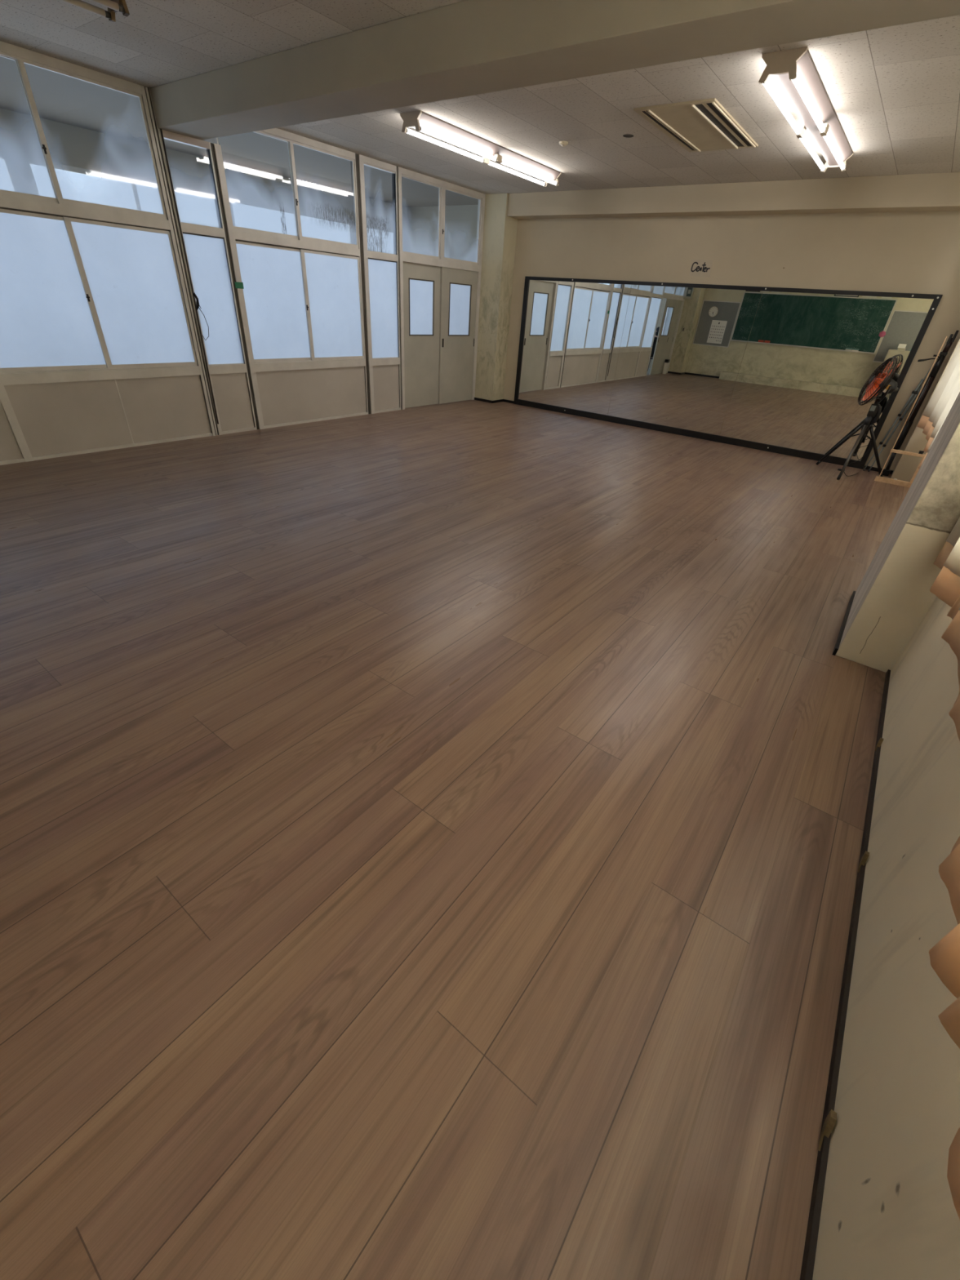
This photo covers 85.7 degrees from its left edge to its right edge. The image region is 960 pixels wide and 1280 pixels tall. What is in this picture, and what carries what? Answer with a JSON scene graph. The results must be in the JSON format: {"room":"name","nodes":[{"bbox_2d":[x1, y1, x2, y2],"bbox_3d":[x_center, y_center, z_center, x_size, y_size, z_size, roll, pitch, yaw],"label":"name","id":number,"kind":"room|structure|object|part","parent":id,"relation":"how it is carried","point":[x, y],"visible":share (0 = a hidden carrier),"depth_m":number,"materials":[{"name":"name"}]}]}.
{"room":"exercise studio","nodes":[
{"label":"exercise studio","id":0,"kind":"room"},
{"bbox_2d":[0,364,399,461],"bbox_3d":[-3.089,-2.896,6.305,0.032,0.639,5.891,25,38,29],"label":"wall","id":1,"kind":"structure","parent":0,"point":[60,417],"depth_m":5.79,"materials":[{"name":"paint"}]},
{"bbox_2d":[0,377,33,462],"bbox_3d":[-4.296,-2.997,4.210,0.082,3.000,0.065,25,38,29],"label":"trim","id":2,"kind":"structure","parent":1,"relation":"attached to","point":[5,402],"depth_m":4.82,"materials":[{"name":"metal"}]},
{"bbox_2d":[0,208,200,385],"bbox_3d":[-3.739,-3.221,4.959,0.083,1.297,1.829,25,38,29],"label":"window","id":3,"kind":"structure","parent":1,"relation":"in","point":[81,300],"depth_m":4.94,"materials":[{"name":"glass"}]},
{"bbox_3d":[-4.022,-3.087,4.624,0.005,1.145,0.901,25,38,29],"label":"pane","id":4,"kind":"part","parent":3,"relation":"part of","materials":[{"name":"white glass"}]},
{"bbox_3d":[-4.016,-3.084,4.634,0.020,1.205,0.937,25,38,29],"label":"sash","id":5,"kind":"part","parent":3,"relation":"part of","materials":[{"name":"metal"}]},
{"bbox_3d":[-3.777,-2.722,5.289,0.080,0.098,1.824,25,38,29],"label":"frame","id":6,"kind":"part","parent":3,"relation":"part of","materials":[{"name":"metal"}]},
{"bbox_3d":[-3.456,-3.438,5.239,0.020,1.205,0.928,25,38,29],"label":"sash","id":7,"kind":"part","parent":3,"relation":"part of","materials":[{"name":"metal"}]},
{"bbox_3d":[-3.450,-3.448,5.244,0.005,1.147,0.866,25,38,29],"label":"pane","id":8,"kind":"part","parent":3,"relation":"part of","materials":[{"name":"white glass"}]},
{"bbox_2d":[140,84,222,435],"bbox_3d":[-3.141,-3.771,5.527,0.082,3.000,0.118,25,38,29],"label":"trim","id":9,"kind":"structure","parent":1,"relation":"attached to","point":[154,132],"depth_m":5.35,"materials":[{"name":"metal"}]},
{"bbox_2d":[160,128,218,423],"bbox_3d":[-3.044,-3.828,5.516,0.032,2.860,0.116,25,38,29],"label":"rod","id":10,"kind":"object","parent":1,"relation":"attached to","point":[197,304],"visible":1,"depth_m":5.52,"materials":[{"name":"metal"}]},
{"bbox_2d":[0,379,400,465],"bbox_3d":[-3.090,-2.883,6.313,0.074,0.665,5.887,25,38,29],"label":"baseboard","id":11,"kind":"structure","parent":1,"relation":"attached to","point":[113,447],"depth_m":5.83,"materials":[{"name":"wood"}]},
{"bbox_2d":[182,233,246,374],"bbox_3d":[-2.978,-3.738,5.825,0.080,1.310,0.468,25,38,29],"label":"window","id":12,"kind":"structure","parent":1,"relation":"in","point":[206,255],"depth_m":5.80,"materials":[{"name":"glass"}]},
{"bbox_3d":[-3.016,-3.232,6.156,0.080,0.098,0.462,25,38,29],"label":"frame","id":13,"kind":"part","parent":12,"relation":"part of","materials":[{"name":"metal"}]},
{"bbox_2d":[205,142,264,429],"bbox_3d":[-2.799,-3.894,5.999,0.082,2.734,0.120,25,38,29],"label":"trim","id":14,"kind":"structure","parent":1,"relation":"attached to","point":[215,157],"depth_m":5.81,"materials":[{"name":"metal"}]},
{"bbox_2d":[235,240,365,372],"bbox_3d":[-2.224,-4.236,6.687,0.083,1.297,1.805,25,38,29],"label":"window","id":15,"kind":"structure","parent":1,"relation":"in","point":[304,307],"depth_m":6.61,"materials":[{"name":"glass"}]},
{"bbox_3d":[-2.507,-4.102,6.352,0.005,1.145,0.877,25,38,29],"label":"pane","id":16,"kind":"part","parent":15,"relation":"part of","materials":[{"name":"white glass"}]},
{"bbox_3d":[-2.501,-4.099,6.361,0.020,1.205,0.913,25,38,29],"label":"sash","id":17,"kind":"part","parent":15,"relation":"part of","materials":[{"name":"metal"}]},
{"bbox_3d":[-2.262,-3.737,7.017,0.080,0.098,1.800,25,38,29],"label":"frame","id":18,"kind":"part","parent":15,"relation":"part of","materials":[{"name":"metal"}]},
{"bbox_3d":[-1.948,-4.448,6.958,0.020,1.205,0.928,25,38,29],"label":"sash","id":19,"kind":"part","parent":15,"relation":"part of","materials":[{"name":"metal"}]},
{"bbox_3d":[-1.942,-4.458,6.964,0.005,1.147,0.866,25,38,29],"label":"pane","id":20,"kind":"part","parent":15,"relation":"part of","materials":[{"name":"white glass"}]},
{"bbox_2d":[351,152,374,414],"bbox_3d":[-1.626,-4.785,7.254,0.082,3.000,0.140,25,38,29],"label":"trim","id":21,"kind":"structure","parent":1,"relation":"attached to","point":[358,161],"depth_m":7.09,"materials":[{"name":"metal"}]},
{"bbox_2d":[368,258,399,365],"bbox_3d":[-1.423,-4.780,7.599,0.080,1.310,0.581,25,38,29],"label":"window","id":22,"kind":"structure","parent":1,"relation":"in","point":[382,274],"depth_m":7.58,"materials":[{"name":"glass"}]},
{"bbox_3d":[-1.461,-4.273,7.930,0.080,0.098,0.575,25,38,29],"label":"frame","id":23,"kind":"part","parent":22,"relation":"part of","materials":[{"name":"metal"}]},
{"bbox_2d":[391,165,404,409],"bbox_3d":[-1.208,-5.066,7.731,0.082,3.000,0.098,25,38,29],"label":"trim","id":24,"kind":"structure","parent":1,"relation":"attached to","point":[397,176],"depth_m":7.53,"materials":[{"name":"metal"}]},
{"bbox_2d":[0,107,478,259],"bbox_3d":[-3.999,-4.392,6.378,2.500,3.000,11.500,25,38,29],"label":"wall","id":25,"kind":"structure","parent":0,"point":[70,145],"depth_m":7.20,"materials":[{"name":"paint"}]},
{"bbox_2d":[0,54,170,231],"bbox_3d":[-3.667,-4.170,4.339,0.083,0.978,1.829,25,38,29],"label":"window","id":26,"kind":"structure","parent":25,"relation":"in","point":[30,183],"depth_m":4.53,"materials":[{"name":"glass"}]},
{"bbox_3d":[-3.953,-4.036,3.999,0.005,0.840,0.891,25,38,29],"label":"pane","id":27,"kind":"part","parent":26,"relation":"part of","materials":[{"name":"clear glass"}]},
{"bbox_3d":[-3.947,-4.030,4.011,0.020,0.888,0.927,25,38,29],"label":"sash","id":28,"kind":"part","parent":26,"relation":"part of","materials":[{"name":"metal"}]},
{"bbox_3d":[-3.695,-3.800,4.584,0.080,0.090,1.824,25,38,29],"label":"frame","id":29,"kind":"part","parent":26,"relation":"part of","materials":[{"name":"metal"}]},
{"bbox_3d":[-3.380,-4.399,4.619,0.005,0.834,0.874,25,38,29],"label":"pane","id":30,"kind":"part","parent":26,"relation":"part of","materials":[{"name":"clear glass"}]},
{"bbox_2d":[53,162,195,191],"bbox_3d":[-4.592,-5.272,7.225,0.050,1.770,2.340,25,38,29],"label":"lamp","id":31,"kind":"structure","parent":25,"relation":"in","point":[59,166],"depth_m":6.35,"materials":[{"name":"glass"}]},
{"bbox_2d":[162,129,224,239],"bbox_3d":[-2.913,-4.595,5.264,0.080,0.774,0.468,25,38,29],"label":"window","id":32,"kind":"structure","parent":25,"relation":"in","point":[198,211],"depth_m":5.33,"materials":[{"name":"glass"}]},
{"bbox_3d":[-2.888,-4.895,5.066,0.066,0.054,0.462,25,38,29],"label":"head rail","id":33,"kind":"part","parent":32,"relation":"part of","materials":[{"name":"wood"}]},
{"bbox_3d":[-2.907,-4.615,5.248,0.005,0.655,0.468,25,38,29],"label":"pane","id":34,"kind":"part","parent":32,"relation":"part of","materials":[{"name":"clear glass"}]},
{"bbox_3d":[-2.935,-4.310,5.451,0.080,0.090,0.462,25,38,29],"label":"frame","id":35,"kind":"part","parent":32,"relation":"part of","materials":[{"name":"metal"}]},
{"bbox_2d":[234,281,244,288],"bbox_3d":[-2.741,-4.039,5.894,0.002,0.062,0.101,25,38,29],"label":"tape strip","id":36,"kind":"object","parent":25,"relation":"attached to","point":[237,285],"visible":1,"depth_m":5.89,"materials":[{"name":"green plastic"}]},
{"bbox_2d":[0,40,482,199],"bbox_3d":[-2.893,-5.098,4.907,0.078,0.074,9.620,25,38,29],"label":"trim","id":37,"kind":"structure","parent":25,"relation":"attached to","point":[7,50],"depth_m":4.65,"materials":[{"name":"metal"}]},
{"bbox_2d":[365,203,397,262],"bbox_3d":[-1.351,-5.726,6.980,0.080,0.985,0.581,25,38,29],"label":"window","id":38,"kind":"structure","parent":25,"relation":"in","point":[381,232],"depth_m":7.10,"materials":[{"name":"glass"}]},
{"bbox_3d":[-1.380,-5.352,7.225,0.080,0.090,0.575,25,38,29],"label":"frame","id":39,"kind":"part","parent":38,"relation":"part of","materials":[{"name":"metal"}]},
{"bbox_2d":[403,262,440,408],"bbox_3d":[-0.956,-4.851,8.358,0.036,1.978,0.885,25,38,29],"label":"door","id":40,"kind":"structure","parent":25,"relation":"in","point":[421,282],"depth_m":8.32,"materials":[{"name":"wood"}]},
{"bbox_3d":[-0.926,-5.212,8.130,0.005,0.715,0.542,25,38,29],"label":"pane","id":41,"kind":"part","parent":40,"relation":"part of","materials":[{"name":"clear glass"}]},
{"bbox_2d":[401,175,481,271],"bbox_3d":[-0.570,-6.255,7.864,0.083,0.953,1.815,25,38,29],"label":"window","id":42,"kind":"structure","parent":25,"relation":"in","point":[418,251],"depth_m":7.84,"materials":[{"name":"glass"}]},
{"bbox_3d":[-0.868,-6.109,7.513,0.005,0.821,0.821,25,38,29],"label":"pane","id":43,"kind":"part","parent":42,"relation":"part of","materials":[{"name":"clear glass"}]},
{"bbox_3d":[-0.857,-6.111,7.528,0.020,0.863,0.890,25,38,29],"label":"sash","id":44,"kind":"part","parent":42,"relation":"part of","materials":[{"name":"glass"}]},
{"bbox_3d":[-0.598,-5.895,8.100,0.082,0.090,1.815,25,38,29],"label":"frame","id":45,"kind":"part","parent":42,"relation":"part of","materials":[{"name":"metal"}]},
{"bbox_3d":[-0.301,-6.461,8.128,0.020,0.863,0.960,25,38,29],"label":"sash","id":46,"kind":"part","parent":42,"relation":"part of","materials":[{"name":"glass"}]},
{"bbox_3d":[-0.283,-6.480,8.146,0.005,0.814,0.866,25,38,29],"label":"pane","id":47,"kind":"part","parent":42,"relation":"part of","materials":[{"name":"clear glass"}]},
{"bbox_2d":[438,266,478,404],"bbox_3d":[-0.386,-5.203,8.962,0.036,1.978,0.928,25,38,29],"label":"door","id":48,"kind":"structure","parent":25,"relation":"in","point":[458,287],"depth_m":8.90,"materials":[{"name":"metal"}]},
{"bbox_3d":[-0.351,-5.567,8.740,0.005,0.715,0.542,25,38,29],"label":"pane","id":49,"kind":"part","parent":48,"relation":"part of","materials":[{"name":"clear glass"}]},
{"bbox_2d":[471,193,485,399],"bbox_3d":[-0.063,-5.833,9.037,0.082,3.000,0.070,25,38,29],"label":"trim","id":50,"kind":"structure","parent":25,"relation":"attached to","point":[482,205],"depth_m":8.84,"materials":[{"name":"metal"}]},
{"bbox_2d":[0,400,910,1279],"bbox_3d":[-0.315,-1.266,4.817,7.142,0.050,10.670,25,38,29],"label":"floor","id":51,"kind":"structure","parent":0,"point":[431,836],"depth_m":1.77,"materials":[{"name":"brown wood"}]},
{"bbox_2d":[832,591,856,655],"bbox_3d":[2.325,-0.128,3.295,0.014,0.045,0.970,25,38,29],"label":"baseboard","id":52,"kind":"structure","parent":51,"relation":"on","point":[848,609],"depth_m":3.21,"materials":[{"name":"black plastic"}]},
{"bbox_2d":[816,356,898,479],"bbox_3d":[4.703,-2.654,6.248,0.780,1.342,0.739,25,38,29],"label":"pedestal fan","id":53,"kind":"object","parent":51,"relation":"on","point":[886,385],"visible":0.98,"depth_m":6.22,"materials":[{"name":"black plastic"}]},
{"bbox_3d":[4.656,-2.527,6.707,0.036,0.601,0.431,-7,35,-16],"label":"leg","id":54,"kind":"part","parent":53,"relation":"part of","materials":[{"name":"black plastic"}]},
{"bbox_3d":[4.567,-2.302,6.354,0.036,0.601,0.433,28,40,32],"label":"leg","id":55,"kind":"part","parent":53,"relation":"part of","materials":[{"name":"black metal"}]},
{"bbox_3d":[4.816,-2.507,6.385,0.482,0.963,0.097,-16,38,-29],"label":"power cord","id":56,"kind":"part","parent":53,"relation":"part of","materials":[{"name":"black plastic"}]},
{"bbox_3d":[4.729,-2.788,6.228,0.048,0.060,0.002,25,38,29],"label":"label plate","id":57,"kind":"part","parent":53,"relation":"part of","materials":[{"name":"grey plastic"}]},
{"bbox_3d":[4.963,-2.361,6.489,0.417,0.601,0.036,8,33,6],"label":"leg","id":58,"kind":"part","parent":53,"relation":"part of","materials":[{"name":"black plastic"}]},
{"bbox_3d":[4.791,-2.710,6.260,0.078,0.221,0.042,25,38,29],"label":"handle","id":59,"kind":"part","parent":53,"relation":"part of","materials":[{"name":"black plastic"}]},
{"bbox_2d":[857,356,897,404],"bbox_3d":[4.660,-3.044,6.093,0.181,0.527,0.548,14,34,14],"label":"grille","id":60,"kind":"object","parent":53,"relation":"attached to","point":[875,387],"depth_m":6.05,"materials":[{"name":"brown metal"}]},
{"bbox_2d":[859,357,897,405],"bbox_3d":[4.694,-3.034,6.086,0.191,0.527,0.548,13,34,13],"label":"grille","id":61,"kind":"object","parent":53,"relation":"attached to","point":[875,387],"depth_m":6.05,"materials":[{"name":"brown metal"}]},
{"bbox_2d":[862,362,933,471],"bbox_3d":[5.291,-2.795,6.569,0.230,1.302,0.064,7,33,4],"label":"stand","id":62,"kind":"object","parent":51,"relation":"on","point":[916,392],"visible":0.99,"depth_m":6.51,"materials":[{"name":"black plastic"}]},
{"bbox_3d":[5.306,-2.681,6.625,0.174,1.053,0.029,7,33,5],"label":"leg","id":63,"kind":"part","parent":62,"relation":"part of","materials":[{"name":"black metal"}]},
{"bbox_2d":[874,336,947,487],"bbox_3d":[5.173,-2.598,6.002,0.387,1.575,0.055,25,38,29],"label":"stand","id":64,"kind":"object","parent":51,"relation":"on","point":[886,480],"visible":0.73,"depth_m":6.27,"materials":[{"name":"brown wood"}]},
{"bbox_2d":[882,330,959,475],"bbox_3d":[5.273,-2.851,6.340,0.360,1.640,0.126,-3,34,-11],"label":"ballet barre","id":65,"kind":"object","parent":51,"relation":"on","point":[942,354],"visible":0.98,"depth_m":6.28,"materials":[{"name":"black"}]},
{"bbox_3d":[5.320,-2.473,6.611,0.058,0.602,0.054,25,38,29],"label":"leg","id":66,"kind":"part","parent":65,"relation":"part of","materials":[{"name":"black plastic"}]},
{"bbox_3d":[5.318,-2.463,6.596,0.050,0.601,0.054,25,38,29],"label":"leg","id":67,"kind":"part","parent":65,"relation":"part of","materials":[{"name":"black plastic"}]},
{"bbox_3d":[5.344,-2.468,6.606,0.056,0.601,0.044,-18,39,-30],"label":"leg","id":68,"kind":"part","parent":65,"relation":"part of","materials":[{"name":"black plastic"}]},
{"bbox_3d":[5.368,-2.945,6.321,0.069,0.532,0.036,-19,40,-31],"label":"leg","id":69,"kind":"part","parent":65,"relation":"part of","materials":[{"name":"grey metal"}]},
{"bbox_3d":[5.370,-2.933,6.304,0.069,0.532,0.036,-19,40,-31],"label":"leg","id":70,"kind":"part","parent":65,"relation":"part of","materials":[{"name":"grey metal"}]},
{"bbox_3d":[5.396,-2.937,6.313,0.069,0.532,0.036,-19,40,-31],"label":"leg","id":71,"kind":"part","parent":65,"relation":"part of","materials":[{"name":"grey metal"}]},
{"bbox_3d":[5.251,-3.281,6.066,0.257,0.049,0.023,-3,34,-11],"label":"pan handle","id":72,"kind":"part","parent":65,"relation":"part of","materials":[{"name":"black plastic"}]},
{"bbox_2d":[0,0,959,207],"bbox_3d":[-0.954,-4.296,3.765,9.912,0.080,11.300,25,38,29],"label":"ceiling","id":73,"kind":"structure","parent":0,"point":[893,92],"depth_m":4.37,"materials":[{"name":"paint"}]},
{"bbox_2d":[60,0,129,22],"bbox_3d":[-2.981,-3.303,2.207,0.264,0.133,2.650,25,38,29],"label":"lamp","id":74,"kind":"object","parent":73,"relation":"attached to","point":[113,6],"visible":1,"depth_m":3.08,"materials":[{"name":"metal"}]},
{"bbox_3d":[-2.188,-3.834,3.111,0.264,0.133,0.022,25,38,29],"label":"plate","id":75,"kind":"part","parent":74,"relation":"part of","materials":[{"name":"white metal"}]},
{"bbox_2d":[400,110,561,186],"bbox_3d":[0.136,-5.382,5.748,0.264,0.133,2.620,25,38,29],"label":"lamp","id":76,"kind":"object","parent":73,"relation":"attached to","point":[423,122],"visible":1,"depth_m":5.45,"materials":[{"name":"metal"}]},
{"bbox_3d":[-0.647,-4.857,4.854,0.264,0.133,0.022,25,38,29],"label":"plate","id":77,"kind":"part","parent":76,"relation":"part of","materials":[{"name":"white metal"}]},
{"bbox_2d":[481,155,489,164],"bbox_3d":[0.067,-5.386,5.806,0.048,0.060,0.090,25,38,29],"label":"socket","id":78,"kind":"object","parent":76,"relation":"attached to","point":[485,160],"depth_m":5.79,"materials":[{"name":"white plastic"}]},
{"bbox_2d":[494,154,502,163],"bbox_3d":[0.201,-5.323,5.726,0.048,0.060,0.090,25,38,29],"label":"socket","id":79,"kind":"object","parent":76,"relation":"attached to","point":[498,157],"depth_m":5.71,"materials":[{"name":"white plastic"}]},
{"bbox_3d":[0.919,-5.907,6.641,0.264,0.133,0.022,25,38,29],"label":"plate","id":80,"kind":"part","parent":76,"relation":"part of","materials":[{"name":"white metal"}]},
{"bbox_2d":[559,141,568,146],"bbox_3d":[0.865,-5.131,5.358,0.096,0.034,0.096,25,38,29],"label":"smoke detector","id":81,"kind":"object","parent":73,"relation":"attached to","point":[563,144],"visible":1,"depth_m":5.33,"materials":[{"name":"white plastic"}]},
{"bbox_2d":[622,133,633,137],"bbox_3d":[1.435,-4.877,5.008,0.104,0.004,0.104,25,38,29],"label":"disc","id":82,"kind":"object","parent":73,"relation":"attached to","point":[627,135],"visible":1,"depth_m":5.01,"materials":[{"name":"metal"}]},
{"bbox_2d":[633,97,758,152],"bbox_3d":[1.986,-4.600,4.665,0.670,0.024,1.440,25,38,29],"label":"air conditioner","id":83,"kind":"object","parent":73,"relation":"attached to","point":[700,125],"visible":1,"depth_m":4.55,"materials":[{"name":"beige plastic"}]},
{"bbox_2d":[758,46,853,172],"bbox_3d":[2.706,-4.170,4.192,0.264,0.133,2.680,25,38,29],"label":"lamp","id":84,"kind":"object","parent":73,"relation":"attached to","point":[795,71],"visible":1,"depth_m":3.76,"materials":[{"name":"metal"}]},
{"bbox_3d":[1.905,-3.633,3.278,0.264,0.133,0.022,25,38,29],"label":"plate","id":85,"kind":"part","parent":84,"relation":"part of","materials":[{"name":"white metal"}]},
{"bbox_2d":[795,124,806,137],"bbox_3d":[2.638,-4.174,4.250,0.048,0.060,0.090,25,38,29],"label":"socket","id":86,"kind":"object","parent":84,"relation":"attached to","point":[802,127],"depth_m":4.23,"materials":[{"name":"white plastic"}]},
{"bbox_2d":[819,122,829,136],"bbox_3d":[2.771,-4.111,4.170,0.048,0.060,0.090,25,38,29],"label":"socket","id":87,"kind":"object","parent":84,"relation":"attached to","point":[824,133],"depth_m":4.15,"materials":[{"name":"white plastic"}]},
{"bbox_3d":[3.508,-4.707,5.106,0.264,0.133,0.022,25,38,29],"label":"plate","id":88,"kind":"part","parent":84,"relation":"part of","materials":[{"name":"white metal"}]},
{"bbox_2d":[502,210,959,471],"bbox_3d":[3.096,-4.657,7.606,7.412,3.000,0.120,25,38,29],"label":"wall","id":89,"kind":"structure","parent":0,"point":[917,252],"depth_m":6.71,"materials":[{"name":"beige paint"}]},
{"bbox_2d":[474,193,517,400],"bbox_3d":[0.251,-5.830,9.070,0.452,3.000,0.351,25,38,29],"label":"column","id":90,"kind":"structure","parent":89,"relation":"attached to","point":[500,229],"depth_m":8.86,"materials":[{"name":"paint"}]},
{"bbox_2d":[474,397,893,474],"bbox_3d":[2.682,-3.408,8.353,6.770,0.045,0.362,25,38,29],"label":"baseboard","id":91,"kind":"structure","parent":89,"relation":"attached to","point":[873,468],"depth_m":9.69,"materials":[{"name":"black plastic"}]},
{"bbox_2d":[688,259,712,276],"bbox_3d":[3.077,-5.187,7.219,0.320,0.194,0.005,25,38,29],"label":"paper sign","id":92,"kind":"object","parent":89,"relation":"attached to","point":[699,268],"visible":1,"depth_m":7.22,"materials":[{"name":"beige paper"}]},
{"bbox_2d":[513,276,942,469],"bbox_3d":[2.981,-4.209,7.849,5.720,1.970,0.048,25,38,29],"label":"wall mirror","id":93,"kind":"object","parent":89,"relation":"attached to","point":[808,358],"visible":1,"depth_m":7.52,"materials":[{"name":"clear glass"}]},
{"bbox_2d":[507,172,959,219],"bbox_3d":[3.188,-5.644,6.632,6.672,0.276,0.313,25,38,29],"label":"ceiling beam","id":94,"kind":"structure","parent":89,"relation":"attached to","point":[929,192],"depth_m":6.36,"materials":[{"name":"beige paint"}]},
{"bbox_2d":[812,596,959,1279],"bbox_3d":[2.684,-1.196,2.265,0.220,3.000,10.520,25,38,29],"label":"wall","id":95,"kind":"structure","parent":0,"point":[888,1211],"depth_m":1.15,"materials":[{"name":"paint"}]},
{"bbox_2d":[150,0,959,140],"bbox_3d":[-0.061,-3.670,3.229,7.312,0.266,0.431,25,38,29],"label":"beam","id":96,"kind":"structure","parent":95,"relation":"attached to","point":[466,47],"depth_m":3.03,"materials":[{"name":"paint"}]},
{"bbox_2d":[800,669,890,1279],"bbox_3d":[0.783,1.136,1.170,0.016,0.060,4.836,25,38,29],"label":"baseboard","id":97,"kind":"structure","parent":95,"relation":"attached to","point":[829,1116],"depth_m":1.34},
{"bbox_2d":[835,391,959,672],"bbox_3d":[2.536,-1.306,2.417,0.282,3.000,0.962,25,38,29],"label":"pillar","id":98,"kind":"structure","parent":95,"relation":"attached to","point":[894,595],"depth_m":2.66,"materials":[{"name":"paint"}]},
{"bbox_2d":[890,337,959,481],"bbox_3d":[5.598,-3.340,5.881,0.302,3.000,0.301,25,38,29],"label":"trim","id":99,"kind":"structure","parent":95,"relation":"attached to","point":[907,465],"depth_m":6.44,"materials":[{"name":"beige paint"}]},
{"bbox_2d":[928,835,959,1048],"bbox_3d":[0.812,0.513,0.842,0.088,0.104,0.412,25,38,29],"label":"window curtain","id":100,"kind":"object","parent":95,"relation":"hanging from","point":[944,955],"depth_m":0.87,"materials":[{"name":"beige fabric"}]},
{"bbox_2d":[929,516,959,741],"bbox_3d":[1.640,-0.084,1.753,0.088,0.239,1.704,25,38,29],"label":"window curtain","id":101,"kind":"object","parent":95,"relation":"hanging from","point":[946,586],"depth_m":2.09,"materials":[{"name":"beige fabric"}]},
{"bbox_2d":[946,1127,959,1219],"bbox_3d":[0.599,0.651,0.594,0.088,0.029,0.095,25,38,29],"label":"window curtain","id":102,"kind":"object","parent":95,"relation":"hanging from","point":[953,1162],"depth_m":0.67,"materials":[{"name":"beige fabric"}]},
{"bbox_3d":[4.285,-3.312,3.581,0.071,0.028,4.330,25,38,29],"label":"rail","id":103,"kind":"object","parent":95,"relation":"attached to","visible":0},
{"bbox_2d":[916,342,959,468],"bbox_3d":[4.163,-2.522,4.210,0.152,1.963,4.158,24,38,27],"label":"window curtain","id":104,"kind":"object","parent":103,"relation":"hanging from","point":[948,389],"visible":0.51,"depth_m":5.50,"materials":[{"name":"beige fabric"}]},
{"bbox_3d":[-2.931,-3.926,5.788,0.050,3.000,11.000,25,38,29],"label":"wall","id":105,"kind":"structure","parent":0,"visible":0},
{"bbox_2d":[215,131,359,257],"bbox_3d":[-2.152,-5.185,6.067,0.083,0.978,1.805,25,38,29],"label":"window","id":106,"kind":"structure","parent":105,"relation":"in","point":[259,219],"depth_m":6.08,"materials":[{"name":"glass"}]},
{"bbox_3d":[-2.432,-5.045,5.738,0.020,0.888,0.903,25,38,29],"label":"sash","id":107,"kind":"part","parent":106,"relation":"part of","materials":[{"name":"glass"}]},
{"bbox_3d":[-2.438,-5.051,5.727,0.005,0.840,0.867,25,38,29],"label":"pane","id":108,"kind":"part","parent":106,"relation":"part of","materials":[{"name":"clear glass"}]},
{"bbox_3d":[-2.180,-4.815,6.311,0.080,0.090,1.800,25,38,29],"label":"frame","id":109,"kind":"part","parent":106,"relation":"part of","materials":[{"name":"metal"}]},
{"bbox_3d":[-1.877,-5.395,6.338,0.020,0.888,0.930,25,38,29],"label":"sash","id":110,"kind":"part","parent":106,"relation":"part of","materials":[{"name":"glass"}]},
{"bbox_3d":[-1.872,-5.409,6.338,0.005,0.834,0.874,25,38,29],"label":"pane","id":111,"kind":"part","parent":106,"relation":"part of","materials":[{"name":"clear glass"}]}
]}

